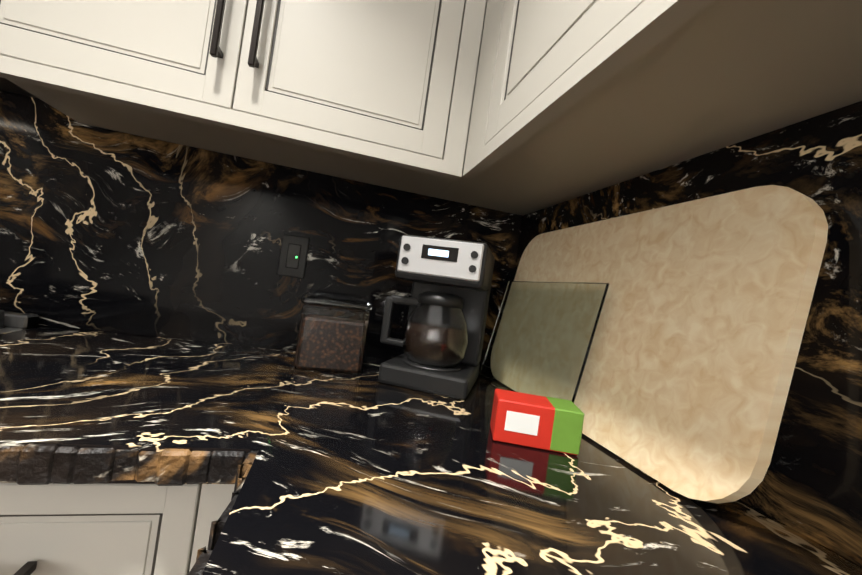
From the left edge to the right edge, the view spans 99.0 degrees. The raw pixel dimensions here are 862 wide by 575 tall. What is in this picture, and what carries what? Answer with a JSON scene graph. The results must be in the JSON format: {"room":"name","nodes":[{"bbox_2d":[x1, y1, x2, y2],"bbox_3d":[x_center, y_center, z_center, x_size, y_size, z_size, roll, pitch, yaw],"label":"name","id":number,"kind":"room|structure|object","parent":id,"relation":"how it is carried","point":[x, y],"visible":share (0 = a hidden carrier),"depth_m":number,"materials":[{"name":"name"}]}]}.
{"room":"kitchen","nodes":[
{"label":"kitchen","id":0,"kind":"room"},
{"bbox_3d":[-0.967,1.020,-0.975,3.800,0.050,4.300,8,-1,-14],"label":"floor","id":1,"kind":"structure","parent":0,"visible":0},
{"bbox_2d":[0,310,38,333],"bbox_3d":[-1.279,0.471,0.433,0.764,0.980,0.725,8,-1,-14],"label":"gas range","id":2,"kind":"object","parent":1,"relation":"on","point":[12,321],"visible":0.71,"depth_m":0.84,"materials":[{"name":"black metal"}]},
{"bbox_2d":[0,483,234,574],"bbox_3d":[-0.625,0.621,0.670,0.639,0.872,0.654,8,-1,-14],"label":"base cabinet","id":3,"kind":"object","parent":1,"relation":"on","point":[101,529],"visible":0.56,"depth_m":0.43,"materials":[{"name":"paint"}]},
{"bbox_3d":[0.033,0.712,0.457,0.655,0.872,1.395,8,-1,-14],"label":"base cabinet","id":4,"kind":"object","parent":1,"relation":"on","visible":0},
{"bbox_2d":[0,418,135,484],"bbox_3d":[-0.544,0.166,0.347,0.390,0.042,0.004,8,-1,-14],"label":"countertop","id":5,"kind":"structure","parent":4,"relation":"on","point":[33,451],"depth_m":0.39,"materials":[{"name":"black stone"}]},
{"bbox_2d":[0,326,299,485],"bbox_3d":[-0.581,0.165,0.674,0.600,0.042,0.647,8,-1,-14],"label":"countertop","id":6,"kind":"structure","parent":4,"relation":"on","point":[179,394],"depth_m":0.58,"materials":[{"name":"black stone"}]},
{"bbox_2d":[294,293,371,374],"bbox_3d":[-0.236,0.109,0.890,0.156,0.168,0.126,8,-1,-14],"label":"jar","id":7,"kind":"object","parent":6,"relation":"on","point":[332,334],"visible":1,"depth_m":0.83,"materials":[{"name":"clear glass"}]},
{"bbox_2d":[164,356,861,574],"bbox_3d":[0.312,0.279,-0.413,0.668,0.042,3.197,8,-1,-14],"label":"countertop","id":8,"kind":"structure","parent":4,"relation":"on","point":[365,471],"depth_m":0.40,"materials":[{"name":"black stone"}]},
{"bbox_2d":[378,235,494,399],"bbox_3d":[0.011,0.060,0.909,0.235,0.335,0.240,8,-1,14],"label":"coffee maker","id":9,"kind":"object","parent":8,"relation":"on","point":[441,342],"visible":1,"depth_m":0.81,"materials":[{"name":"black plastic"}]},
{"bbox_2d":[490,389,584,455],"bbox_3d":[0.168,0.215,0.598,0.130,0.066,0.071,8,-1,6],"label":"box","id":10,"kind":"object","parent":8,"relation":"on","point":[539,422],"visible":1,"depth_m":0.56,"materials":[{"name":"red cardboard"}]},
{"bbox_2d":[480,281,608,402],"bbox_3d":[0.231,0.120,0.855,0.055,0.276,0.400,8,-1,-14],"label":"glass cutting board","id":11,"kind":"object","parent":8,"relation":"on","point":[542,337],"visible":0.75,"depth_m":0.80,"materials":[{"name":"clear glass"}]},
{"bbox_2d":[514,185,827,503],"bbox_3d":[0.320,0.060,0.752,0.090,0.418,0.700,8,-1,-14],"label":"cutting board","id":12,"kind":"object","parent":8,"relation":"on","point":[685,382],"visible":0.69,"depth_m":0.51,"materials":[{"name":"beige stone"}]},
{"bbox_3d":[-1.262,-0.259,0.889,3.800,2.440,0.120,8,-1,-14],"label":"wall","id":13,"kind":"structure","parent":0,"visible":0},
{"bbox_2d":[0,0,487,196],"bbox_3d":[-0.314,-0.827,0.858,0.913,1.046,0.374,8,-1,-14],"label":"upper cabinet","id":14,"kind":"object","parent":13,"relation":"attached to","point":[378,92],"visible":0.96,"depth_m":0.74,"materials":[{"name":"paint"}]},
{"bbox_2d":[0,90,521,366],"bbox_3d":[-1.240,-0.287,0.820,3.154,0.700,0.020,8,-1,-14],"label":"backsplash","id":15,"kind":"structure","parent":13,"relation":"attached to","point":[105,230],"depth_m":0.97,"materials":[{"name":"stone"}]},
{"bbox_2d":[277,234,309,278],"bbox_3d":[-0.384,-0.087,1.026,0.072,0.116,0.010,8,-1,-14],"label":"outlet","id":16,"kind":"object","parent":15,"relation":"attached to","point":[293,255],"visible":1,"depth_m":1.02,"materials":[{"name":"black plastic"}]},
{"bbox_3d":[-1.089,-1.179,0.652,0.768,0.570,0.374,8,-1,-14],"label":"upper cabinet","id":17,"kind":"object","parent":13,"relation":"attached to","visible":0},
{"bbox_2d":[0,77,36,97],"bbox_3d":[-1.140,-0.688,0.580,0.762,0.415,0.460,8,-1,-14],"label":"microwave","id":18,"kind":"object","parent":17,"relation":"attached to","point":[6,85],"depth_m":0.84,"materials":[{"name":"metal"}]},
{"bbox_3d":[0.800,0.018,-0.552,0.120,2.440,3.700,8,-1,-14],"label":"wall","id":19,"kind":"structure","parent":0,"visible":0},
{"bbox_2d":[435,0,861,215],"bbox_3d":[0.327,-0.737,0.694,0.376,1.046,1.012,8,-1,-14],"label":"upper cabinet","id":20,"kind":"object","parent":19,"relation":"attached to","point":[574,99],"visible":0.96,"depth_m":0.48,"materials":[{"name":"paint"}]},
{"bbox_2d":[513,101,861,566],"bbox_3d":[0.662,0.054,-0.329,0.020,0.503,3.198,8,-1,-14],"label":"backsplash","id":21,"kind":"structure","parent":19,"relation":"attached to","point":[809,486],"depth_m":0.43,"materials":[{"name":"stone"}]}
]}

